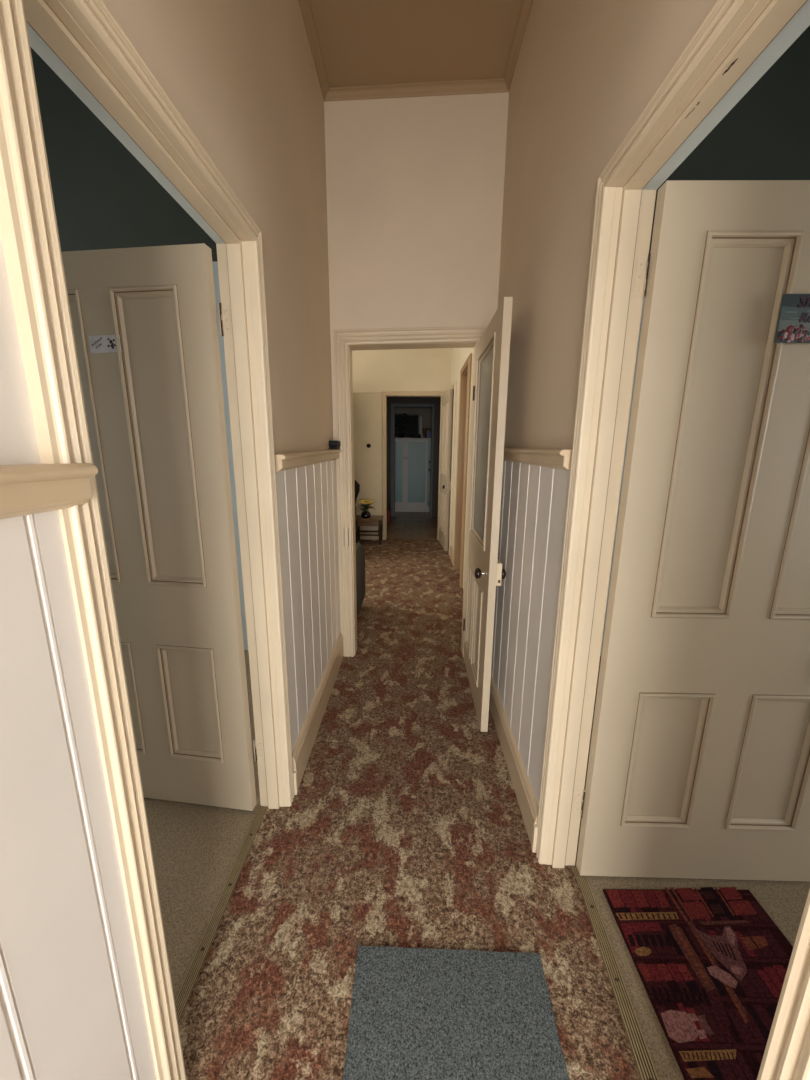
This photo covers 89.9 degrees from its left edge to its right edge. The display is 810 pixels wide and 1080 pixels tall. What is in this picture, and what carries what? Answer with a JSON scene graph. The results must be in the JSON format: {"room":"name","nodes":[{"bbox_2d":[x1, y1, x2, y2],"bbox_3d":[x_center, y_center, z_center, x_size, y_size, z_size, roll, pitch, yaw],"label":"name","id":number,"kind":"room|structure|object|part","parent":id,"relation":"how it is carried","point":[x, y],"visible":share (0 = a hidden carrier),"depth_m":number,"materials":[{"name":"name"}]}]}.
{"room":"house hallway","nodes":[
{"label":"house hallway","id":0,"kind":"room"},
{"bbox_2d":[0,0,332,464],"bbox_3d":[-0.550,-0.456,0.643,0.099,3.509,4.183,1,12,1],"label":"wall","id":1,"kind":"structure","parent":0,"point":[241,74],"depth_m":1.41,"materials":[{"name":"paint"}]},
{"bbox_2d":[0,463,97,518],"bbox_3d":[-0.496,0.130,-0.361,0.053,0.070,1.975,1,12,1],"label":"trim","id":2,"kind":"structure","parent":1,"relation":"attached to","point":[25,489],"depth_m":0.52,"materials":[{"name":"beige wood"}]},
{"bbox_2d":[0,510,156,1079],"bbox_3d":[-0.524,0.817,-0.222,0.013,1.389,1.955,1,12,1],"label":"wainscoting","id":3,"kind":"structure","parent":1,"relation":"attached to","point":[72,1007],"depth_m":0.58,"materials":[{"name":"paint"}]},
{"bbox_2d":[0,0,293,1079],"bbox_3d":[-0.548,0.121,1.080,0.150,2.196,1.009,1,12,1],"label":"trim","id":4,"kind":"structure","parent":1,"relation":"attached to","point":[82,42],"depth_m":0.72,"materials":[{"name":"beige paint"}]},
{"bbox_2d":[61,243,262,810],"bbox_3d":[-0.972,0.090,1.506,0.812,2.052,0.155,2,12,7],"label":"door","id":5,"kind":"structure","parent":1,"relation":"in","point":[154,408],"depth_m":1.43,"materials":[{"name":"paint"}]},
{"bbox_3d":[-1.162,-0.331,1.441,0.225,0.987,0.009,2,12,7],"label":"panel","id":6,"kind":"part","parent":5,"relation":"part of","materials":[{"name":"white wood"}]},
{"bbox_3d":[-1.162,-0.331,1.441,0.226,0.988,0.051,2,12,7],"label":"moulding","id":7,"kind":"part","parent":5,"relation":"part of","materials":[{"name":"white wood"}]},
{"bbox_2d":[88,335,121,352],"bbox_3d":[-0.982,-0.641,1.328,0.112,0.054,0.004,2,12,7],"label":"door sign","id":8,"kind":"object","parent":5,"relation":"attached to","point":[98,343],"visible":1,"depth_m":1.33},
{"bbox_2d":[107,338,115,348],"bbox_3d":[-0.957,-0.641,1.323,0.030,0.033,0.002,2,12,7],"label":"print","id":9,"kind":"object","parent":8,"relation":"attached to","point":[110,341],"depth_m":1.32},
{"bbox_3d":[-1.171,0.630,1.649,0.225,0.494,0.009,2,12,7],"label":"panel","id":10,"kind":"part","parent":5,"relation":"part of","materials":[{"name":"beige wood"}]},
{"bbox_3d":[-1.171,0.630,1.649,0.226,0.495,0.051,2,12,7],"label":"moulding","id":11,"kind":"part","parent":5,"relation":"part of","materials":[{"name":"beige wood"}]},
{"bbox_3d":[-0.827,-0.319,1.399,0.234,0.988,0.051,2,12,7],"label":"moulding","id":12,"kind":"part","parent":5,"relation":"part of","materials":[{"name":"white wood"}]},
{"bbox_3d":[-0.827,-0.319,1.399,0.234,0.987,0.009,2,12,7],"label":"panel","id":13,"kind":"part","parent":5,"relation":"part of","materials":[{"name":"white wood"}]},
{"bbox_3d":[-0.836,0.642,1.607,0.234,0.495,0.051,2,12,7],"label":"moulding","id":14,"kind":"part","parent":5,"relation":"part of","materials":[{"name":"beige wood"}]},
{"bbox_3d":[-0.836,0.642,1.607,0.234,0.494,0.009,2,12,7],"label":"panel","id":15,"kind":"part","parent":5,"relation":"part of","materials":[{"name":"beige wood"}]},
{"bbox_2d":[175,807,266,1023],"bbox_3d":[-0.597,1.193,1.308,0.033,0.014,0.766,1,12,1],"label":"trim","id":16,"kind":"structure","parent":1,"relation":"attached to","point":[191,977],"depth_m":1.27,"materials":[{"name":"gold metal"}]},
{"bbox_2d":[293,770,297,794],"bbox_3d":[-0.478,1.045,1.748,0.027,0.109,0.020,1,12,1],"label":"trim","id":17,"kind":"structure","parent":1,"relation":"attached to","point":[295,780],"depth_m":1.74,"materials":[{"name":"beige wood"}]},
{"bbox_2d":[274,449,341,471],"bbox_3d":[-0.448,-0.420,2.064,0.053,0.091,1.208,1,12,1],"label":"trim","id":18,"kind":"structure","parent":1,"relation":"attached to","point":[284,461],"depth_m":1.75,"materials":[{"name":"beige wood"}]},
{"bbox_2d":[329,440,340,448],"bbox_3d":[-0.440,-0.597,2.545,0.052,0.049,0.128,1,12,1],"label":"box","id":19,"kind":"object","parent":18,"relation":"on","point":[333,444],"visible":1,"depth_m":2.49,"materials":[{"name":"plastic"}]},
{"bbox_2d":[276,460,340,750],"bbox_3d":[-0.476,0.287,2.205,0.013,1.395,1.240,1,12,1],"label":"wainscoting","id":20,"kind":"structure","parent":1,"relation":"attached to","point":[306,495],"depth_m":1.98,"materials":[{"name":"paint"}]},
{"bbox_2d":[292,632,342,788],"bbox_3d":[-0.473,0.878,2.343,0.035,0.181,1.220,1,12,1],"label":"baseboard","id":21,"kind":"structure","parent":1,"relation":"attached to","point":[302,749],"depth_m":2.11,"materials":[{"name":"beige wood"}]},
{"bbox_2d":[298,0,532,101],"bbox_3d":[0.021,-2.028,0.239,1.018,0.075,4.082,1,12,1],"label":"trim","id":22,"kind":"structure","parent":1,"relation":"attached to","point":[496,85],"depth_m":2.20,"materials":[{"name":"paint"}]},
{"bbox_2d":[352,348,450,529],"bbox_3d":[-1.152,-1.746,6.563,4.101,3.509,0.109,1,12,1],"label":"wall","id":23,"kind":"structure","parent":0,"point":[394,369],"depth_m":6.34,"materials":[{"name":"beige paint"}]},
{"bbox_2d":[353,392,380,393],"bbox_3d":[-1.785,-2.323,6.388,2.825,0.026,0.014,1,12,1],"label":"trim","id":24,"kind":"structure","parent":23,"relation":"attached to","point":[353,392],"depth_m":6.36,"materials":[{"name":"beige paint"}]},
{"bbox_2d":[357,530,378,539],"bbox_3d":[-1.804,-0.103,6.866,2.828,0.160,0.020,1,12,1],"label":"baseboard","id":25,"kind":"structure","parent":23,"relation":"attached to","point":[361,537],"depth_m":6.84,"materials":[{"name":"beige wood"}]},
{"bbox_2d":[382,391,445,539],"bbox_3d":[0.128,-1.179,6.646,1.005,2.388,0.137,1,12,1],"label":"trim","id":26,"kind":"structure","parent":23,"relation":"attached to","point":[385,394],"depth_m":6.50,"materials":[{"name":"beige wood"}]},
{"bbox_2d":[395,407,431,437],"bbox_3d":[0.060,-2.521,10.189,3.190,3.509,0.102,1,12,1],"label":"wall","id":27,"kind":"structure","parent":0,"point":[426,413],"depth_m":10.00,"materials":[{"name":"paint"}]},
{"bbox_2d":[387,397,440,517],"bbox_3d":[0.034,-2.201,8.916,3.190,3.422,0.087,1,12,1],"label":"door frame","id":28,"kind":"structure","parent":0,"point":[436,401],"depth_m":8.87,"materials":[{"name":"blue paint"}]},
{"bbox_2d":[391,403,433,517],"bbox_3d":[0.155,-1.732,9.016,0.938,2.465,0.123,1,12,1],"label":"trim","id":29,"kind":"structure","parent":28,"relation":"attached to","point":[393,405],"depth_m":8.89,"materials":[{"name":"blue paint"}]},
{"bbox_2d":[309,0,522,86],"bbox_3d":[0.022,-2.097,0.224,1.018,0.142,4.082,1,12,1],"label":"ceiling","id":30,"kind":"structure","parent":0,"point":[362,42],"depth_m":1.96,"materials":[{"name":"paint"}]},
{"bbox_2d":[324,92,508,629],"bbox_3d":[0.047,-0.881,2.628,1.018,3.509,0.102,1,12,1],"label":"wall","id":31,"kind":"structure","parent":0,"point":[415,185],"depth_m":2.35,"materials":[{"name":"paint"}]},
{"bbox_2d":[333,326,487,656],"bbox_3d":[0.039,-0.240,2.757,0.969,2.201,0.150,1,12,1],"label":"trim","id":32,"kind":"structure","parent":31,"relation":"attached to","point":[345,340],"depth_m":2.60,"materials":[{"name":"beige wood"}]},
{"bbox_3d":[-0.396,-0.019,2.740,0.032,0.136,0.006,1,12,1],"label":"strike plate","id":33,"kind":"part","parent":32,"relation":"part of","materials":[{"name":"metal"}]},
{"bbox_2d":[30,31,809,655],"bbox_3d":[0.058,-1.019,2.649,7.395,3.770,0.102,1,12,1],"label":"wall","id":34,"kind":"structure","parent":0,"point":[104,197],"depth_m":2.36,"materials":[{"name":"blue paint"}]},
{"bbox_2d":[450,348,472,588],"bbox_3d":[0.711,-1.297,4.572,0.109,3.509,3.900,1,12,1],"label":"wall","id":35,"kind":"structure","parent":0,"point":[459,356],"depth_m":5.25,"materials":[{"name":"beige paint"}]},
{"bbox_2d":[438,389,452,550],"bbox_3d":[0.608,-1.036,6.190,0.155,2.294,0.795,0,12,-3],"label":"door","id":36,"kind":"structure","parent":35,"relation":"in","point":[446,423],"depth_m":6.02,"materials":[{"name":"paint"}]},
{"bbox_3d":[0.594,-0.468,6.489,0.051,0.613,0.236,0,12,-3],"label":"moulding","id":37,"kind":"part","parent":36,"relation":"part of","materials":[{"name":"beige wood"}]},
{"bbox_3d":[0.603,-1.537,6.257,0.009,1.061,0.235,0,12,-3],"label":"panel","id":38,"kind":"part","parent":36,"relation":"part of","materials":[{"name":"beige wood"}]},
{"bbox_3d":[0.603,-1.537,6.257,0.051,1.062,0.236,0,12,-3],"label":"moulding","id":39,"kind":"part","parent":36,"relation":"part of","materials":[{"name":"white wood"}]},
{"bbox_3d":[0.611,-0.395,6.157,0.051,0.613,0.236,0,12,-3],"label":"moulding","id":40,"kind":"part","parent":36,"relation":"part of","materials":[{"name":"beige wood"}]},
{"bbox_3d":[0.620,-1.465,5.925,0.009,1.061,0.235,0,12,-3],"label":"panel","id":41,"kind":"part","parent":36,"relation":"part of","materials":[{"name":"white wood"}]},
{"bbox_3d":[0.620,-1.465,5.925,0.051,1.062,0.236,0,12,-3],"label":"moulding","id":42,"kind":"part","parent":36,"relation":"part of","materials":[{"name":"white wood"}]},
{"bbox_2d":[450,545,453,563],"bbox_3d":[0.650,0.214,5.502,0.035,0.160,0.624,1,12,1],"label":"baseboard","id":43,"kind":"structure","parent":35,"relation":"attached to","point":[451,548],"depth_m":5.53,"materials":[{"name":"beige wood"}]},
{"bbox_2d":[448,380,456,555],"bbox_3d":[0.718,-1.032,6.032,0.137,2.372,0.944,1,12,1],"label":"trim","id":44,"kind":"structure","parent":35,"relation":"attached to","point":[454,386],"depth_m":5.65,"materials":[{"name":"beige wood"}]},
{"bbox_2d":[453,353,471,587],"bbox_3d":[0.690,-0.728,4.577,0.137,2.393,0.785,1,12,1],"label":"trim","id":45,"kind":"structure","parent":35,"relation":"attached to","point":[465,372],"depth_m":4.73,"materials":[{"name":"beige wood"}]},
{"bbox_2d":[144,512,809,1079],"bbox_3d":[0.076,0.463,4.811,7.540,0.044,11.963,1,12,1],"label":"floor","id":46,"kind":"structure","parent":0,"point":[404,825],"depth_m":1.41,"materials":[{"name":"carpet"}]},
{"bbox_2d":[354,480,359,533],"bbox_3d":[-1.027,-0.313,5.628,0.783,1.107,0.593,0,12,-3],"label":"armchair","id":47,"kind":"object","parent":46,"relation":"on","point":[357,486],"visible":0.04,"depth_m":5.75,"materials":[{"name":"black leather"}]},
{"bbox_3d":[-0.728,-0.256,5.597,0.093,0.435,0.450,0,12,-3],"label":"armrest","id":48,"kind":"part","parent":47,"relation":"part of","materials":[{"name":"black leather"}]},
{"bbox_3d":[-1.036,-0.569,5.783,0.783,0.672,0.180,0,12,-3],"label":"backrest","id":49,"kind":"part","parent":47,"relation":"part of","materials":[{"name":"black leather"}]},
{"bbox_2d":[356,543,365,617],"bbox_3d":[-1.358,0.296,3.504,1.949,0.812,0.812,1,12,1],"label":"sofa","id":50,"kind":"object","parent":46,"relation":"on","point":[360,551],"visible":0.09,"depth_m":3.52,"materials":[{"name":"grey fabric"}]},
{"bbox_2d":[355,515,383,544],"bbox_3d":[-0.584,-0.166,6.594,0.450,0.418,0.362,1,12,1],"label":"side table","id":51,"kind":"object","parent":46,"relation":"on","point":[374,520],"visible":0.83,"depth_m":6.43,"materials":[{"name":"brown wood"}]},
{"bbox_3d":[-0.775,-0.122,6.454,0.046,0.389,0.046,1,12,1],"label":"leg","id":52,"kind":"part","parent":51,"relation":"part of","materials":[{"name":"brown wood"}]},
{"bbox_2d":[356,500,374,517],"bbox_3d":[-0.615,-0.493,6.434,0.349,0.288,0.373,1,12,1],"label":"flower vase","id":53,"kind":"object","parent":51,"relation":"on","point":[365,514],"visible":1,"depth_m":6.39,"materials":[{"name":"ceramic"}]},
{"bbox_3d":[-0.398,-0.117,6.448,0.046,0.389,0.046,1,12,1],"label":"leg","id":54,"kind":"part","parent":51,"relation":"part of","materials":[{"name":"brown wood"}]},
{"bbox_3d":[-0.393,-0.181,6.740,0.046,0.389,0.046,1,12,1],"label":"leg","id":55,"kind":"part","parent":51,"relation":"part of","materials":[{"name":"brown wood"}]},
{"bbox_2d":[387,505,390,523],"bbox_3d":[-0.351,-0.551,8.376,0.116,0.420,0.145,1,12,1],"label":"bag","id":56,"kind":"object","parent":46,"relation":"on","point":[388,510],"visible":0.62,"depth_m":8.33,"materials":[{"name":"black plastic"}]},
{"bbox_2d":[395,438,430,511],"bbox_3d":[0.190,-1.598,10.023,1.030,1.778,0.477,1,12,1],"label":"door","id":57,"kind":"structure","parent":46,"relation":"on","point":[412,455],"depth_m":9.82,"materials":[{"name":"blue wood"}]},
{"bbox_3d":[-0.163,-1.637,9.828,0.213,1.454,0.012,1,12,1],"label":"door panel","id":58,"kind":"part","parent":57,"relation":"part of","materials":[{"name":"wood"}]},
{"bbox_3d":[-0.147,-1.621,9.832,0.326,1.583,0.029,1,12,1],"label":"door","id":59,"kind":"part","parent":57,"relation":"part of","materials":[{"name":"wood"}]},
{"bbox_2d":[395,412,409,437],"bbox_3d":[-0.080,-2.760,9.767,0.422,0.596,0.329,-2,13,-13],"label":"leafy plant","id":60,"kind":"object","parent":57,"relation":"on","point":[401,435],"visible":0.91,"depth_m":9.74,"materials":[{"name":"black plant"}]},
{"bbox_2d":[395,414,418,437],"bbox_3d":[0.033,-2.784,9.936,0.631,0.580,0.038,1,12,1],"label":"window","id":61,"kind":"structure","parent":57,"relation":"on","point":[413,420],"depth_m":9.93,"materials":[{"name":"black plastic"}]},
{"bbox_3d":[0.283,-1.615,9.824,0.519,1.583,0.029,1,12,1],"label":"door","id":62,"kind":"part","parent":57,"relation":"part of","materials":[{"name":"wood"}]},
{"bbox_3d":[0.284,-1.631,9.821,0.429,1.454,0.012,1,12,1],"label":"door panel","id":63,"kind":"part","parent":57,"relation":"part of","materials":[{"name":"wood"}]},
{"bbox_2d":[420,416,421,437],"bbox_3d":[0.389,-2.755,9.939,0.075,0.522,0.044,1,12,1],"label":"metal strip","id":64,"kind":"object","parent":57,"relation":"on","point":[420,416],"visible":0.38,"depth_m":9.93,"materials":[{"name":"grey metal"}]},
{"bbox_2d":[422,428,430,437],"bbox_3d":[0.571,-2.606,9.930,0.301,0.238,0.301,1,12,1],"label":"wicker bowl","id":65,"kind":"object","parent":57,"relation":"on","point":[424,430],"visible":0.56,"depth_m":9.82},
{"bbox_2d":[427,470,429,501],"bbox_3d":[0.585,-1.296,9.794,0.065,0.768,0.070,10,16,39],"label":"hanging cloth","id":66,"kind":"object","parent":57,"relation":"hanging from","point":[428,488],"visible":0.89,"depth_m":9.80,"materials":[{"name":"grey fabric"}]},
{"bbox_3d":[0.617,-1.611,9.819,0.135,1.583,0.029,1,12,1],"label":"door","id":67,"kind":"part","parent":57,"relation":"part of","materials":[{"name":"wood"}]},
{"bbox_2d":[343,946,568,1079],"bbox_3d":[0.121,1.274,0.947,0.539,0.009,0.535,1,12,1],"label":"mat","id":68,"kind":"object","parent":46,"relation":"on","point":[416,1013],"depth_m":1.06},
{"bbox_2d":[603,887,792,1079],"bbox_3d":[0.915,1.266,1.018,0.502,0.008,0.764,1,12,1],"label":"mat","id":69,"kind":"object","parent":46,"relation":"on","point":[711,964],"visible":0.97,"depth_m":1.17,"materials":[{"name":"red fabric"}]},
{"bbox_2d":[498,0,716,448],"bbox_3d":[0.567,-0.442,0.624,0.102,3.509,4.183,1,12,1],"label":"wall","id":70,"kind":"structure","parent":0,"point":[585,72],"depth_m":1.40,"materials":[{"name":"paint"}]},
{"bbox_2d":[463,297,512,731],"bbox_3d":[0.437,-0.089,2.315,0.155,2.079,0.809,1,12,1],"label":"door","id":71,"kind":"structure","parent":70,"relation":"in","point":[485,572],"depth_m":2.10,"materials":[{"name":"paint"}]},
{"bbox_3d":[0.437,0.459,2.624,0.049,0.557,0.235,1,12,1],"label":"moulding","id":72,"kind":"part","parent":71,"relation":"part of","materials":[{"name":"beige wood"}]},
{"bbox_3d":[0.437,0.459,2.624,0.012,0.557,0.235,1,12,1],"label":"panel","id":73,"kind":"part","parent":71,"relation":"part of","materials":[{"name":"beige wood"}]},
{"bbox_3d":[0.428,0.523,2.324,0.049,0.557,0.253,1,12,1],"label":"moulding","id":74,"kind":"part","parent":71,"relation":"part of","materials":[{"name":"beige wood"}]},
{"bbox_3d":[0.428,0.523,2.324,0.012,0.557,0.252,1,12,1],"label":"panel","id":75,"kind":"part","parent":71,"relation":"part of","materials":[{"name":"beige wood"}]},
{"bbox_3d":[0.442,-0.509,2.257,0.005,1.047,0.551,1,12,1],"label":"glass pane","id":76,"kind":"part","parent":71,"relation":"part of","materials":[{"name":"clear glass"}]},
{"bbox_2d":[489,674,538,843],"bbox_3d":[0.509,0.928,2.214,0.035,0.157,1.454,1,12,1],"label":"baseboard","id":77,"kind":"structure","parent":70,"relation":"attached to","point":[529,808],"depth_m":1.80,"materials":[{"name":"beige wood"}]},
{"bbox_2d":[491,460,569,806],"bbox_3d":[0.522,0.312,2.076,0.013,1.418,1.463,1,12,1],"label":"wainscoting","id":78,"kind":"structure","parent":70,"relation":"attached to","point":[534,498],"depth_m":1.67,"materials":[{"name":"paint"}]},
{"bbox_2d":[531,823,538,852],"bbox_3d":[0.487,1.104,1.504,0.027,0.113,0.020,1,12,1],"label":"trim","id":79,"kind":"structure","parent":70,"relation":"attached to","point":[535,828],"depth_m":1.50,"materials":[{"name":"beige wood"}]},
{"bbox_2d":[503,448,571,470],"bbox_3d":[0.509,-0.404,1.933,0.053,0.084,1.434,1,12,1],"label":"trim","id":80,"kind":"structure","parent":70,"relation":"attached to","point":[551,458],"depth_m":1.44,"materials":[{"name":"beige wood"}]},
{"bbox_2d":[574,868,658,1079],"bbox_3d":[0.592,1.257,1.065,0.046,0.014,0.787,2,12,5],"label":"threshold","id":81,"kind":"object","parent":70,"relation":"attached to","point":[640,1052],"depth_m":1.12,"materials":[{"name":"gold metal"}]},
{"bbox_2d":[536,0,809,1079],"bbox_3d":[0.561,0.172,0.838,0.153,2.218,1.030,1,12,1],"label":"trim","id":82,"kind":"structure","parent":70,"relation":"attached to","point":[737,42],"depth_m":1.07,"materials":[{"name":"beige paint"}]},
{"bbox_2d":[574,180,809,881],"bbox_3d":[1.003,0.155,1.209,0.818,2.085,0.155,1,12,1],"label":"door","id":83,"kind":"structure","parent":70,"relation":"in","point":[699,762],"depth_m":1.18,"materials":[{"name":"paint"}]},
{"bbox_3d":[0.846,0.718,1.334,0.233,0.502,0.009,1,12,1],"label":"panel","id":84,"kind":"part","parent":83,"relation":"part of","materials":[{"name":"beige wood"}]},
{"bbox_3d":[0.846,0.718,1.334,0.234,0.503,0.051,1,12,1],"label":"moulding","id":85,"kind":"part","parent":83,"relation":"part of","materials":[{"name":"paint"}]},
{"bbox_3d":[0.855,-0.267,1.121,0.233,1.012,0.009,1,12,1],"label":"panel","id":86,"kind":"part","parent":83,"relation":"part of","materials":[{"name":"white wood"}]},
{"bbox_3d":[0.855,-0.267,1.121,0.234,1.013,0.051,1,12,1],"label":"moulding","id":87,"kind":"part","parent":83,"relation":"part of","materials":[{"name":"paint"}]},
{"bbox_3d":[1.194,0.722,1.328,0.234,0.503,0.051,1,12,1],"label":"moulding","id":88,"kind":"part","parent":83,"relation":"part of","materials":[{"name":"paint"}]},
{"bbox_3d":[1.194,0.722,1.328,0.234,0.502,0.009,1,12,1],"label":"panel","id":89,"kind":"part","parent":83,"relation":"part of","materials":[{"name":"beige wood"}]},
{"bbox_3d":[1.203,-0.262,1.115,0.234,1.013,0.051,1,12,1],"label":"moulding","id":90,"kind":"part","parent":83,"relation":"part of","materials":[{"name":"paint"}]},
{"bbox_2d":[774,294,809,342],"bbox_3d":[1.061,-0.558,1.024,0.229,0.113,0.006,1,12,1],"label":"door sign","id":91,"kind":"object","parent":83,"relation":"attached to","point":[793,326],"visible":1,"depth_m":1.03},
{"bbox_2d":[778,324,809,342],"bbox_3d":[0.993,-0.525,1.031,0.086,0.043,0.003,1,12,1],"label":"print","id":92,"kind":"object","parent":91,"relation":"attached to","point":[787,333],"depth_m":1.03},
{"bbox_3d":[1.203,-0.262,1.115,0.234,1.012,0.009,1,12,1],"label":"panel","id":93,"kind":"part","parent":83,"relation":"part of","materials":[{"name":"beige wood"}]}
]}

